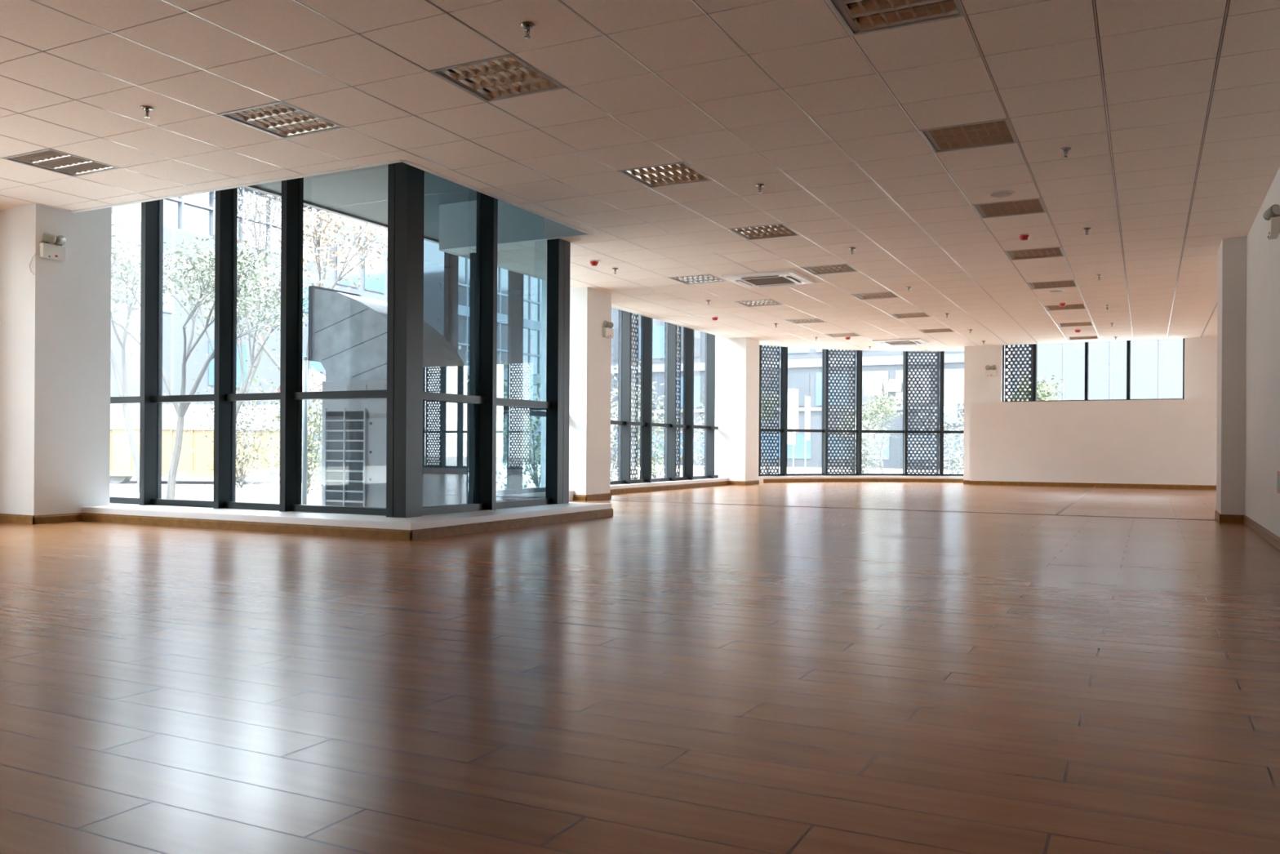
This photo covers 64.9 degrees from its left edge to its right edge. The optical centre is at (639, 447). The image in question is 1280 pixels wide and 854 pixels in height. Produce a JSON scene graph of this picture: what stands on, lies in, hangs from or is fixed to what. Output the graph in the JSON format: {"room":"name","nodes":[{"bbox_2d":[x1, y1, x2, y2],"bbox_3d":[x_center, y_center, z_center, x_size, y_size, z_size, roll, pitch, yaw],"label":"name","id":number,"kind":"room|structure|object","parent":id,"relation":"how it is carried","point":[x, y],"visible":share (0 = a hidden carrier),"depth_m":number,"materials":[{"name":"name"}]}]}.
{"room":"empty office space","nodes":[
{"label":"empty office space","id":0,"kind":"room"},
{"bbox_2d":[0,204,111,515],"bbox_3d":[-5.874,-1.035,10.207,1.120,3.500,1.250,0,0,27],"label":"wall column","id":1,"kind":"structure","parent":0,"point":[55,321],"depth_m":9.61,"materials":[{"name":"white paint"}]},
{"bbox_2d":[0,512,82,524],"bbox_3d":[-5.965,0.673,9.809,0.934,0.082,0.494,0,0,27],"label":"baseboard","id":2,"kind":"structure","parent":1,"relation":"attached to","point":[74,517],"depth_m":9.53,"materials":[{"name":"brown wood"}]},
{"bbox_2d":[39,231,66,261],"bbox_3d":[-5.546,-1.903,9.513,0.120,0.240,0.230,0,0,27],"label":"emergency light","id":3,"kind":"object","parent":1,"relation":"attached to","point":[58,252],"visible":1,"depth_m":9.48,"materials":[{"name":"beige plastic"}]},
{"bbox_2d":[255,164,476,239],"bbox_3d":[3.316,-2.905,9.003,19.000,0.350,29.850,0,0,27],"label":"ceiling slab","id":4,"kind":"structure","parent":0,"point":[366,184],"depth_m":10.95,"materials":[{"name":"grey concrete"}]},
{"bbox_2d":[439,199,586,248],"bbox_3d":[1.000,-2.492,16.279,4.045,0.504,18.019,0,0,32],"label":"wall","id":5,"kind":"structure","parent":0,"point":[457,220],"depth_m":11.08,"materials":[{"name":"white paint"}]},
{"bbox_2d":[109,162,424,517],"bbox_3d":[-3.836,-1.092,9.661,4.250,3.363,0.254,0,0,27],"label":"window","id":6,"kind":"structure","parent":5,"relation":"in","point":[403,393],"depth_m":9.38,"materials":[{"name":"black metal"}]},
{"bbox_2d":[244,185,471,244],"bbox_3d":[-1.638,-2.745,12.643,2.720,0.030,6.900,0,0,27],"label":"trim","id":7,"kind":"structure","parent":5,"relation":"attached to","point":[255,188],"depth_m":11.58,"materials":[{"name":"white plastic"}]},
{"bbox_2d":[69,159,894,351],"bbox_3d":[0.997,-2.236,16.268,4.068,0.008,18.040,0,0,32],"label":"trim","id":8,"kind":"structure","parent":5,"relation":"attached to","point":[588,233],"depth_m":9.19,"materials":[{"name":"white paint"}]},
{"bbox_2d":[444,252,546,503],"bbox_3d":[-1.557,-1.009,11.556,1.581,3.500,0.200,0,0,27],"label":"window","id":9,"kind":"structure","parent":5,"relation":"in","point":[451,261],"depth_m":11.65,"materials":[{"name":"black metal"}]},
{"bbox_2d":[422,191,570,515],"bbox_3d":[-1.421,-1.077,9.954,0.202,3.363,2.500,0,0,27],"label":"window","id":10,"kind":"structure","parent":5,"relation":"in","point":[485,399],"depth_m":9.81,"materials":[{"name":"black metal"}]},
{"bbox_2d":[467,270,546,494],"bbox_3d":[-1.606,-1.078,13.103,0.200,3.363,2.520,0,0,27],"label":"window","id":11,"kind":"structure","parent":5,"relation":"in","point":[515,280],"depth_m":13.05,"materials":[{"name":"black metal"}]},
{"bbox_2d":[610,309,718,484],"bbox_3d":[0.168,-1.067,17.846,0.254,3.363,6.196,0,0,27],"label":"window","id":12,"kind":"structure","parent":5,"relation":"in","point":[624,421],"depth_m":18.52,"materials":[{"name":"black metal"}]},
{"bbox_2d":[540,280,611,494],"bbox_3d":[-0.921,-1.006,14.566,0.750,3.500,0.710,0,0,27],"label":"wall column","id":13,"kind":"structure","parent":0,"point":[589,404],"depth_m":14.21,"materials":[{"name":"white paint"}]},
{"bbox_2d":[602,320,613,337],"bbox_3d":[-0.454,-1.713,14.563,0.120,0.240,0.230,0,0,27],"label":"emergency light","id":14,"kind":"object","parent":13,"relation":"attached to","point":[607,332],"visible":1,"depth_m":14.50,"materials":[{"name":"beige plastic"}]},
{"bbox_2d":[0,481,1279,853],"bbox_3d":[3.306,0.770,9.028,18.400,0.001,29.305,0,0,27],"label":"floor","id":15,"kind":"structure","parent":0,"point":[664,677],"depth_m":3.19,"materials":[{"name":"laminate"}]},
{"bbox_2d":[82,502,611,529],"bbox_3d":[-3.179,0.662,10.565,4.730,0.137,3.360,0,0,27],"label":"window sill","id":16,"kind":"structure","parent":15,"relation":"on","point":[430,521],"depth_m":9.04,"materials":[{"name":"white stone"}]},
{"bbox_2d":[81,508,613,540],"bbox_3d":[-2.874,0.692,10.411,4.074,0.082,3.388,0,0,27],"label":"baseboard","id":17,"kind":"structure","parent":15,"relation":"on","point":[334,531],"depth_m":8.86,"materials":[{"name":"brown wood"}]},
{"bbox_2d":[498,477,728,500],"bbox_3d":[-0.330,0.679,16.317,0.850,0.137,9.420,0,0,27],"label":"trim","id":18,"kind":"structure","parent":15,"relation":"on","point":[717,479],"depth_m":17.21,"materials":[{"name":"white paint"}]},
{"bbox_2d":[573,480,759,500],"bbox_3d":[0.705,0.713,17.636,0.614,0.082,7.694,0,0,27],"label":"baseboard","id":19,"kind":"structure","parent":15,"relation":"on","point":[605,495],"depth_m":17.43,"materials":[{"name":"brown wood"}]},
{"bbox_2d":[598,499,1217,520],"bbox_3d":[2.812,0.765,12.595,7.710,0.004,0.035,0,0,27],"label":"trim","id":20,"kind":"structure","parent":15,"relation":"on","point":[598,500],"depth_m":12.24,"materials":[{"name":"brown wood"}]},
{"bbox_2d":[1056,487,1094,514],"bbox_3d":[7.031,0.791,16.030,0.030,0.003,9.895,0,0,27],"label":"trim","id":21,"kind":"structure","parent":15,"relation":"on","point":[1080,497],"depth_m":14.35,"materials":[{"name":"grey metal"}]},
{"bbox_2d":[0,0,1279,351],"bbox_3d":[2.927,-2.227,8.510,16.733,0.005,30.531,0,0,37],"label":"ceiling","id":22,"kind":"structure","parent":0,"point":[1042,56],"depth_m":7.13,"materials":[{"name":"tile"}]},
{"bbox_2d":[1,148,119,177],"bbox_3d":[-4.615,-2.313,8.031,0.594,0.092,0.594,0,0,27],"label":"ceiling light","id":23,"kind":"object","parent":22,"relation":"attached to","point":[48,159],"visible":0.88,"depth_m":8.06,"materials":[{"name":"grey"}]},
{"bbox_2d":[140,105,153,118],"bbox_3d":[-3.277,-2.227,6.686,0.080,0.070,0.080,0,0,27],"label":"sprinkler","id":24,"kind":"object","parent":22,"relation":"attached to","point":[147,108],"visible":1,"depth_m":6.67,"materials":[{"name":"silver metal"}]},
{"bbox_2d":[217,101,346,138],"bbox_3d":[-2.471,-2.300,6.953,0.594,0.092,0.594,0,0,27],"label":"ceiling light","id":25,"kind":"object","parent":22,"relation":"attached to","point":[280,119],"visible":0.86,"depth_m":6.99,"materials":[{"name":"grey metal"}]},
{"bbox_2d":[428,53,564,102],"bbox_3d":[-0.863,-2.290,6.144,0.594,0.092,0.594,0,0,27],"label":"ceiling light","id":26,"kind":"object","parent":22,"relation":"attached to","point":[506,76],"visible":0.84,"depth_m":6.18,"materials":[{"name":"grey metal"}]},
{"bbox_2d":[520,21,534,38],"bbox_3d":[-0.597,-2.211,5.338,0.080,0.070,0.080,0,0,27],"label":"sprinkler","id":27,"kind":"object","parent":22,"relation":"attached to","point":[527,25],"visible":1,"depth_m":5.33,"materials":[{"name":"silver metal"}]},
{"bbox_2d":[589,260,598,266],"bbox_3d":[-0.553,-2.217,12.100,0.110,0.057,0.110,0,0,27],"label":"fire alarm sounder","id":28,"kind":"object","parent":22,"relation":"attached to","point":[593,263],"visible":1,"depth_m":12.06,"materials":[{"name":"red plastic"}]},
{"bbox_2d":[0,0,1230,351],"bbox_3d":[3.186,-2.224,8.853,17.409,0.005,28.668,0,0,27],"label":"trim","id":29,"kind":"structure","parent":22,"relation":"attached to","point":[428,1],"depth_m":7.23,"materials":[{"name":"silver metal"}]},
{"bbox_2d":[617,161,712,188],"bbox_3d":[0.216,-2.284,8.288,0.594,0.092,0.594,0,0,27],"label":"ceiling light","id":30,"kind":"object","parent":22,"relation":"attached to","point":[677,173],"visible":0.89,"depth_m":8.34,"materials":[{"name":"grey metal"}]},
{"bbox_2d":[668,274,726,284],"bbox_3d":[0.765,-2.280,13.384,0.594,0.092,0.594,0,0,27],"label":"ceiling light","id":31,"kind":"object","parent":22,"relation":"attached to","point":[704,278],"visible":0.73,"depth_m":13.46,"materials":[{"name":"grey metal"}]},
{"bbox_2d":[734,299,782,306],"bbox_3d":[1.844,-2.274,15.528,0.594,0.092,0.594,0,0,27],"label":"ceiling light","id":32,"kind":"object","parent":22,"relation":"attached to","point":[760,302],"visible":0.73,"depth_m":15.61,"materials":[{"name":"grey"}]},
{"bbox_2d":[755,183,764,193],"bbox_3d":[1.021,-2.201,8.554,0.080,0.070,0.080,0,0,27],"label":"sprinkler","id":33,"kind":"object","parent":22,"relation":"attached to","point":[759,185],"visible":1,"depth_m":8.54,"materials":[{"name":"silver metal"}]},
{"bbox_2d":[727,223,800,239],"bbox_3d":[1.294,-2.277,10.431,0.594,0.092,0.594,0,0,27],"label":"ceiling light","id":34,"kind":"object","parent":22,"relation":"attached to","point":[778,230],"visible":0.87,"depth_m":10.50,"materials":[{"name":"grey metal"}]},
{"bbox_2d":[720,269,814,288],"bbox_3d":[1.698,-2.201,13.264,0.960,0.062,0.960,0,0,27],"label":"air conditioner","id":35,"kind":"object","parent":22,"relation":"attached to","point":[783,277],"visible":1,"depth_m":13.11,"materials":[{"name":"white plastic"}]},
{"bbox_2d":[744,276,794,285],"bbox_3d":[1.698,-2.196,13.264,0.540,0.011,0.540,0,0,27],"label":"grille","id":36,"kind":"object","parent":35,"relation":"attached to","point":[778,281],"depth_m":13.30,"materials":[{"name":"grey"}]},
{"bbox_2d":[786,318,827,324],"bbox_3d":[2.923,-2.267,17.672,0.594,0.092,0.594,0,0,27],"label":"ceiling light","id":37,"kind":"object","parent":22,"relation":"attached to","point":[803,320],"visible":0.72,"depth_m":17.78,"materials":[{"name":"grey"}]},
{"bbox_2d":[799,263,859,275],"bbox_3d":[2.373,-2.271,12.575,0.594,0.092,0.594,0,0,27],"label":"ceiling light","id":38,"kind":"object","parent":22,"relation":"attached to","point":[840,268],"visible":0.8,"depth_m":12.65,"materials":[{"name":"grey"}]},
{"bbox_2d":[824,332,862,337],"bbox_3d":[4.001,-2.261,19.816,0.594,0.092,0.594,0,0,27],"label":"ceiling light","id":39,"kind":"object","parent":22,"relation":"attached to","point":[836,335],"visible":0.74,"depth_m":19.94,"materials":[{"name":"grey metal"}]},
{"bbox_2d":[850,291,899,299],"bbox_3d":[3.452,-2.264,14.719,0.594,0.092,0.594,0,0,27],"label":"ceiling light","id":40,"kind":"object","parent":22,"relation":"attached to","point":[887,294],"visible":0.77,"depth_m":14.80,"materials":[{"name":"grey metal"}]},
{"bbox_2d":[825,0,964,36],"bbox_3d":[1.281,-2.277,5.065,0.594,0.092,0.594,0,0,27],"label":"ceiling light","id":41,"kind":"object","parent":22,"relation":"attached to","point":[859,17],"visible":1,"depth_m":5.22,"materials":[{"name":"grey metal"}]},
{"bbox_2d":[872,337,928,346],"bbox_3d":[5.426,-2.179,20.913,0.960,0.062,0.960,0,0,27],"label":"air conditioner","id":42,"kind":"object","parent":22,"relation":"attached to","point":[911,341],"visible":1,"depth_m":20.69,"materials":[{"name":"white plastic"}]},
{"bbox_2d":[887,341,915,344],"bbox_3d":[5.426,-2.174,20.913,0.540,0.011,0.540,0,0,27],"label":"grille","id":43,"kind":"object","parent":42,"relation":"attached to","point":[899,342],"depth_m":20.96,"materials":[{"name":"white"}]},
{"bbox_2d":[888,311,931,318],"bbox_3d":[4.530,-2.258,16.863,0.594,0.092,0.594,0,0,27],"label":"ceiling light","id":44,"kind":"object","parent":22,"relation":"attached to","point":[909,314],"visible":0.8,"depth_m":16.96,"materials":[{"name":"grey"}]},
{"bbox_2d":[918,328,954,333],"bbox_3d":[5.609,-2.251,19.007,0.594,0.092,0.594,0,0,27],"label":"ceiling light","id":45,"kind":"object","parent":22,"relation":"attached to","point":[942,330],"visible":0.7,"depth_m":19.13,"materials":[{"name":"grey metal"}]},
{"bbox_2d":[918,117,1017,153],"bbox_3d":[2.360,-2.271,7.209,0.594,0.092,0.594,0,0,27],"label":"ceiling light","id":46,"kind":"object","parent":22,"relation":"attached to","point":[999,131],"visible":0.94,"depth_m":7.26,"materials":[{"name":"grey metal"}]},
{"bbox_2d":[987,191,1014,197],"bbox_3d":[3.168,-2.219,8.817,0.224,0.009,0.224,0,0,27],"label":"ceiling speaker","id":47,"kind":"object","parent":22,"relation":"attached to","point":[998,193],"visible":1,"depth_m":8.81,"materials":[{"name":"white plastic"}]},
{"bbox_2d":[990,191,1012,196],"bbox_3d":[3.168,-2.220,8.817,0.180,0.007,0.180,0,0,27],"label":"speaker grille","id":48,"kind":"object","parent":47,"relation":"attached to","point":[994,193],"depth_m":8.81,"materials":[{"name":"grey"}]},
{"bbox_2d":[971,197,1046,218],"bbox_3d":[3.438,-2.264,9.353,0.594,0.092,0.594,0,0,27],"label":"ceiling light","id":49,"kind":"object","parent":22,"relation":"attached to","point":[1033,206],"visible":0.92,"depth_m":9.42,"materials":[{"name":"grey metal"}]},
{"bbox_2d":[1018,233,1030,240],"bbox_3d":[4.004,-2.189,10.478,0.110,0.057,0.110,0,0,27],"label":"fire alarm sounder","id":50,"kind":"object","parent":22,"relation":"attached to","point":[1023,237],"visible":1,"depth_m":10.44,"materials":[{"name":"red plastic"}]},
{"bbox_2d":[1004,246,1065,260],"bbox_3d":[4.517,-2.258,11.497,0.594,0.092,0.594,0,0,27],"label":"ceiling light","id":51,"kind":"object","parent":22,"relation":"attached to","point":[1048,252],"visible":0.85,"depth_m":11.57,"materials":[{"name":"grey metal"}]},
{"bbox_2d":[1026,280,1077,289],"bbox_3d":[5.596,-2.251,13.641,0.594,0.092,0.594,0,0,27],"label":"ceiling light","id":52,"kind":"object","parent":22,"relation":"attached to","point":[1066,283],"visible":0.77,"depth_m":13.74,"materials":[{"name":"grey"}]},
{"bbox_2d":[1043,302,1086,311],"bbox_3d":[6.674,-2.245,15.784,0.594,0.092,0.594,0,0,27],"label":"ceiling light","id":53,"kind":"object","parent":22,"relation":"attached to","point":[1077,306],"visible":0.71,"depth_m":15.90,"materials":[{"name":"grey"}]},
{"bbox_2d":[1060,146,1071,158],"bbox_3d":[3.165,-2.188,7.475,0.080,0.070,0.080,0,0,27],"label":"sprinkler","id":54,"kind":"object","parent":22,"relation":"attached to","point":[1065,149],"visible":1,"depth_m":7.46,"materials":[{"name":"silver metal"}]},
{"bbox_2d":[1055,321,1093,327],"bbox_3d":[7.753,-2.238,17.928,0.594,0.092,0.594,0,0,27],"label":"ceiling light","id":55,"kind":"object","parent":22,"relation":"attached to","point":[1082,323],"visible":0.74,"depth_m":18.03,"materials":[{"name":"grey metal"}]},
{"bbox_2d":[1065,335,1099,340],"bbox_3d":[8.832,-2.232,20.072,0.594,0.092,0.594,0,0,27],"label":"ceiling light","id":56,"kind":"object","parent":22,"relation":"attached to","point":[1090,336],"visible":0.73,"depth_m":20.20,"materials":[{"name":"grey"}]},
{"bbox_2d":[714,335,759,480],"bbox_3d":[1.977,-0.988,20.871,0.760,3.500,0.780,0,0,27],"label":"column","id":57,"kind":"structure","parent":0,"point":[736,359],"depth_m":20.53,"materials":[{"name":"white paint"}]},
{"bbox_2d":[963,337,1217,484],"bbox_3d":[10.021,-0.940,21.296,5.850,3.500,1.550,0,0,27],"label":"wall","id":58,"kind":"structure","parent":0,"point":[1200,353],"depth_m":21.61,"materials":[{"name":"white paint"}]},
{"bbox_2d":[758,475,963,483],"bbox_3d":[4.855,0.711,22.716,5.822,0.137,1.060,0,0,-13],"label":"trim","id":59,"kind":"structure","parent":58,"relation":"attached to","point":[761,478],"depth_m":22.80,"materials":[{"name":"white stone"}]},
{"bbox_2d":[758,345,964,475],"bbox_3d":[4.777,-1.030,22.709,5.763,3.383,0.826,0,0,-14],"label":"window","id":60,"kind":"structure","parent":58,"relation":"in","point":[857,464],"depth_m":23.05,"materials":[{"name":"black metal"}]},
{"bbox_2d":[763,478,963,482],"bbox_3d":[5.048,0.739,22.567,4.939,0.082,0.533,0,0,-11],"label":"baseboard","id":61,"kind":"structure","parent":58,"relation":"attached to","point":[778,480],"depth_m":22.83,"materials":[{"name":"brown wood"}]},
{"bbox_2d":[985,364,996,376],"bbox_3d":[7.547,-1.655,21.631,0.230,0.240,0.120,0,0,27],"label":"emergency light","id":62,"kind":"object","parent":58,"relation":"attached to","point":[993,372],"visible":1,"depth_m":21.60,"materials":[{"name":"beige plastic"}]},
{"bbox_2d":[1002,337,1184,401],"bbox_3d":[9.403,-1.824,21.002,3.460,1.738,0.204,0,0,27],"label":"window","id":63,"kind":"structure","parent":58,"relation":"in","point":[1033,372],"depth_m":21.62,"materials":[{"name":"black metal"}]},
{"bbox_2d":[969,399,1216,485],"bbox_3d":[9.189,-0.076,20.676,4.590,1.762,0.300,0,0,27],"label":"wall","id":64,"kind":"structure","parent":0,"point":[1171,442],"depth_m":20.47,"materials":[{"name":"white paint"}]},
{"bbox_2d":[963,480,1216,489],"bbox_3d":[9.592,0.767,20.463,5.850,0.082,0.314,0,0,27],"label":"baseboard","id":65,"kind":"structure","parent":64,"relation":"attached to","point":[965,482],"depth_m":20.47,"materials":[{"name":"brown wood"}]},
{"bbox_2d":[1216,167,1279,537],"bbox_3d":[2.610,-0.984,3.128,0.420,3.500,18.130,0,0,27],"label":"wall","id":66,"kind":"structure","parent":0,"point":[1248,424],"depth_m":10.08,"materials":[{"name":"white paint"}]},
{"bbox_2d":[1214,510,1279,549],"bbox_3d":[2.504,0.724,3.176,0.234,0.082,18.130,0,0,27],"label":"baseboard","id":67,"kind":"structure","parent":66,"relation":"attached to","point":[1264,532],"depth_m":9.70,"materials":[{"name":"brown wood"}]},
{"bbox_2d":[1262,204,1279,239],"bbox_3d":[5.040,-1.800,8.015,0.120,0.240,0.230,0,0,27],"label":"emergency light","id":68,"kind":"object","parent":66,"relation":"attached to","point":[1272,214],"visible":0.98,"depth_m":7.93,"materials":[{"name":"beige plastic"}]},
{"bbox_2d":[1276,471,1279,493],"bbox_3d":[4.926,0.270,7.741,0.015,0.170,0.300,0,0,27],"label":"box","id":69,"kind":"object","parent":66,"relation":"attached to","point":[1277,472],"visible":1,"depth_m":7.78,"materials":[{"name":"white plastic"}]},
{"label":"outside","id":70,"kind":"structure","parent":0,"visible":0},
{"bbox_2d":[109,462,963,505],"bbox_3d":[2.284,0.884,21.237,105.000,0.001,100.000,0,0,27],"label":"ground","id":71,"kind":"structure","parent":70,"point":[187,487],"depth_m":21.50,"materials":[{"name":"concrete"}]},
{"bbox_2d":[110,224,184,493],"bbox_3d":[-9.695,-1.785,17.968,4.184,5.214,3.080,0,0,27],"label":"slender tree","id":72,"kind":"object","parent":71,"relation":"on","point":[122,390],"visible":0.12,"depth_m":18.00,"materials":[{"name":"grey plant"}]},
{"bbox_2d":[110,404,279,484],"bbox_3d":[-11.520,-0.099,23.180,6.800,1.800,2.420,0,0,0],"label":"fence","id":73,"kind":"object","parent":71,"relation":"on","point":[193,464],"visible":0.25,"depth_m":22.03,"materials":[{"name":"yellow metal"}]},
{"bbox_2d":[111,231,308,498],"bbox_3d":[-6.677,-1.205,14.682,4.072,4.077,3.186,0,0,27],"label":"slender tree","id":74,"kind":"object","parent":71,"relation":"on","point":[180,411],"visible":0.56,"depth_m":14.41,"materials":[{"name":"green plant"}]},
{"bbox_2d":[110,186,333,396],"bbox_3d":[-30.656,-4.815,15.215,9.502,11.000,63.600,0,0,27],"label":"office building","id":75,"kind":"structure","parent":71,"relation":"on","point":[184,217],"depth_m":35.52,"materials":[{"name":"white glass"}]},
{"bbox_2d":[127,393,322,477],"bbox_3d":[-12.810,-0.332,27.074,8.860,2.250,0.121,0,0,0],"label":"fence","id":76,"kind":"object","parent":71,"relation":"on","point":[262,402],"visible":0.03,"depth_m":27.01,"materials":[{"name":"grey metal"}]},
{"bbox_2d":[137,227,329,418],"bbox_3d":[-6.914,-1.495,16.883,3.618,4.661,2.434,0,0,40],"label":"slender tree","id":77,"kind":"object","parent":71,"relation":"on","point":[238,404],"visible":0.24,"depth_m":16.95,"materials":[{"name":"grey plant"}]},
{"bbox_2d":[181,365,308,488],"bbox_3d":[-8.158,-0.413,20.618,2.319,2.480,2.173,0,0,27],"label":"leafy shrub","id":78,"kind":"object","parent":71,"relation":"on","point":[242,481],"visible":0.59,"depth_m":20.52,"materials":[{"name":"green plant"}]},
{"bbox_2d":[200,186,349,404],"bbox_3d":[-9.020,-3.152,24.710,3.074,7.946,4.227,0,0,27],"label":"autumn tree","id":79,"kind":"object","parent":71,"relation":"on","point":[259,211],"visible":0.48,"depth_m":24.61,"materials":[{"name":"grey plant"}]},
{"bbox_2d":[166,208,387,485],"bbox_3d":[-7.684,-2.598,21.307,5.042,6.850,3.729,0,0,27],"label":"autumn tree","id":80,"kind":"object","parent":71,"relation":"on","point":[331,235],"visible":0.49,"depth_m":21.31,"materials":[{"name":"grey plant"}]},
{"bbox_2d":[240,365,325,493],"bbox_3d":[-5.829,-0.427,17.907,1.966,2.537,2.374,0,0,27],"label":"leafy shrub","id":81,"kind":"object","parent":71,"relation":"on","point":[309,455],"visible":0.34,"depth_m":17.86,"materials":[{"name":"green plant"}]},
{"bbox_2d":[276,369,325,392],"bbox_3d":[-9.893,-0.765,29.944,1.940,3.150,1.940,0,0,27],"label":"parasol","id":82,"kind":"object","parent":71,"relation":"on","point":[319,381],"visible":0.19,"depth_m":29.40,"materials":[{"name":"grey"}]},
{"bbox_2d":[302,355,307,504],"bbox_3d":[-4.335,-0.171,13.007,0.180,2.030,0.180,0,0,27],"label":"lamp post","id":83,"kind":"object","parent":71,"relation":"on","point":[304,402],"visible":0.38,"depth_m":12.98,"materials":[{"name":"grey metal"}]},
{"bbox_2d":[329,222,387,302],"bbox_3d":[-15.530,-4.424,46.896,8.050,10.400,5.400,0,0,27],"label":"tower block","id":84,"kind":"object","parent":71,"relation":"on","point":[380,286],"visible":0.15,"depth_m":44.54,"materials":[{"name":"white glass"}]},
{"bbox_2d":[329,213,542,462],"bbox_3d":[-10.364,-8.693,58.191,9.080,19.000,13.000,0,0,27],"label":"building","id":85,"kind":"structure","parent":71,"relation":"on","point":[433,258],"depth_m":53.85,"materials":[{"name":"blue glass"}]},
{"bbox_2d":[458,345,528,488],"bbox_3d":[-2.930,-0.448,17.505,1.945,2.620,2.619,0,0,27],"label":"leafy shrub","id":86,"kind":"object","parent":71,"relation":"on","point":[460,346],"visible":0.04,"depth_m":17.70,"materials":[{"name":"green plant"}]},
{"bbox_2d":[468,356,617,488],"bbox_3d":[-2.254,-0.443,20.699,3.115,2.617,2.825,0,0,27],"label":"leafy shrub","id":87,"kind":"object","parent":71,"relation":"on","point":[526,420],"visible":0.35,"depth_m":20.67,"materials":[{"name":"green plant"}]},
{"bbox_2d":[538,360,665,480],"bbox_3d":[-0.831,-0.657,22.945,2.942,3.073,2.982,0,0,-8],"label":"leafy shrub","id":88,"kind":"object","parent":71,"relation":"on","point":[613,441],"visible":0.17,"depth_m":22.84,"materials":[{"name":"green plant"}]},
{"bbox_2d":[610,382,702,479],"bbox_3d":[0.199,-0.390,25.842,2.861,2.539,2.958,0,0,1],"label":"leafy shrub","id":89,"kind":"object","parent":71,"relation":"on","point":[655,446],"visible":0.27,"depth_m":25.63,"materials":[{"name":"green plant"}]},
{"bbox_2d":[681,403,704,471],"bbox_3d":[2.787,-0.345,34.091,3.199,2.482,3.636,0,0,27],"label":"leafy shrub","id":90,"kind":"object","parent":71,"relation":"on","point":[703,409],"visible":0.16,"depth_m":34.12,"materials":[{"name":"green plant"}]},
{"bbox_2d":[694,386,780,471],"bbox_3d":[3.030,-0.765,31.149,2.672,3.342,2.322,0,0,27],"label":"tree","id":91,"kind":"object","parent":71,"relation":"on","point":[698,386],"visible":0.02,"depth_m":31.17,"materials":[{"name":"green plant"}]},
{"bbox_2d":[610,307,964,469],"bbox_3d":[8.818,-4.577,51.287,19.600,11.000,10.470,0,0,27],"label":"building","id":92,"kind":"structure","parent":71,"relation":"on","point":[804,365],"depth_m":46.34,"materials":[{"name":"grey"}]},
{"bbox_2d":[943,403,958,422],"bbox_3d":[13.354,-1.470,43.431,0.720,0.840,0.071,0,0,27],"label":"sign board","id":93,"kind":"object","parent":92,"relation":"attached to","point":[954,411],"visible":0.64,"depth_m":43.37,"materials":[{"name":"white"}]},
{"bbox_2d":[792,388,798,473],"bbox_3d":[5.254,-0.548,33.964,0.192,2.900,0.044,0,0,27],"label":"banner","id":94,"kind":"object","parent":71,"relation":"on","point":[795,392],"visible":0.88,"depth_m":33.97,"materials":[{"name":"grey"}]},
{"bbox_2d":[804,395,810,473],"bbox_3d":[5.651,-0.421,33.932,0.192,2.650,0.044,0,0,27],"label":"banner","id":95,"kind":"object","parent":71,"relation":"on","point":[807,399],"visible":0.93,"depth_m":33.92,"materials":[{"name":"grey"}]},
{"bbox_2d":[828,408,896,473],"bbox_3d":[6.299,-0.088,28.302,1.572,2.009,1.786,0,0,-17],"label":"leafy shrub","id":96,"kind":"object","parent":71,"relation":"on","point":[865,464],"visible":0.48,"depth_m":28.16,"materials":[{"name":"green plant"}]},
{"bbox_2d":[831,381,910,473],"bbox_3d":[7.578,-0.621,33.055,2.121,3.085,2.575,0,0,-27],"label":"tree","id":97,"kind":"object","parent":71,"relation":"on","point":[865,414],"visible":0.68,"depth_m":32.99,"materials":[{"name":"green plant"}]},
{"bbox_2d":[911,398,964,474],"bbox_3d":[9.193,-0.321,29.455,2.698,2.510,2.538,0,0,27],"label":"leafy shrub","id":98,"kind":"object","parent":71,"relation":"on","point":[948,456],"visible":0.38,"depth_m":29.44,"materials":[{"name":"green plant"}]},
{"bbox_2d":[1009,373,1070,400],"bbox_3d":[13.347,-0.770,34.345,2.199,3.446,3.208,0,0,2],"label":"tree","id":99,"kind":"object","parent":71,"relation":"on","point":[1043,393],"visible":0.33,"depth_m":33.59,"materials":[{"name":"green plant"}]},
{"bbox_2d":[1009,337,1182,399],"bbox_3d":[23.792,-3.737,39.519,16.340,9.500,10.030,0,0,27],"label":"building","id":100,"kind":"structure","parent":71,"relation":"on","point":[1156,365],"depth_m":37.12,"materials":[{"name":"grey"}]},
{"bbox_3d":[-2.757,0.808,10.716,2.650,0.090,2.430,0,0,27],"label":"trim","id":101,"kind":"structure","parent":71,"relation":"on","visible":0},
{"bbox_2d":[307,285,468,507],"bbox_3d":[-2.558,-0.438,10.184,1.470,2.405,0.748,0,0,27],"label":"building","id":102,"kind":"structure","parent":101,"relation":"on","point":[348,331],"depth_m":9.94,"materials":[{"name":"white paint"}]},
{"bbox_2d":[307,285,467,382],"bbox_3d":[-2.548,-1.153,10.196,1.470,0.975,0.720,0,0,27],"label":"hood","id":103,"kind":"object","parent":102,"relation":"attached to","point":[348,331],"depth_m":10.00,"materials":[{"name":"grey metal"}]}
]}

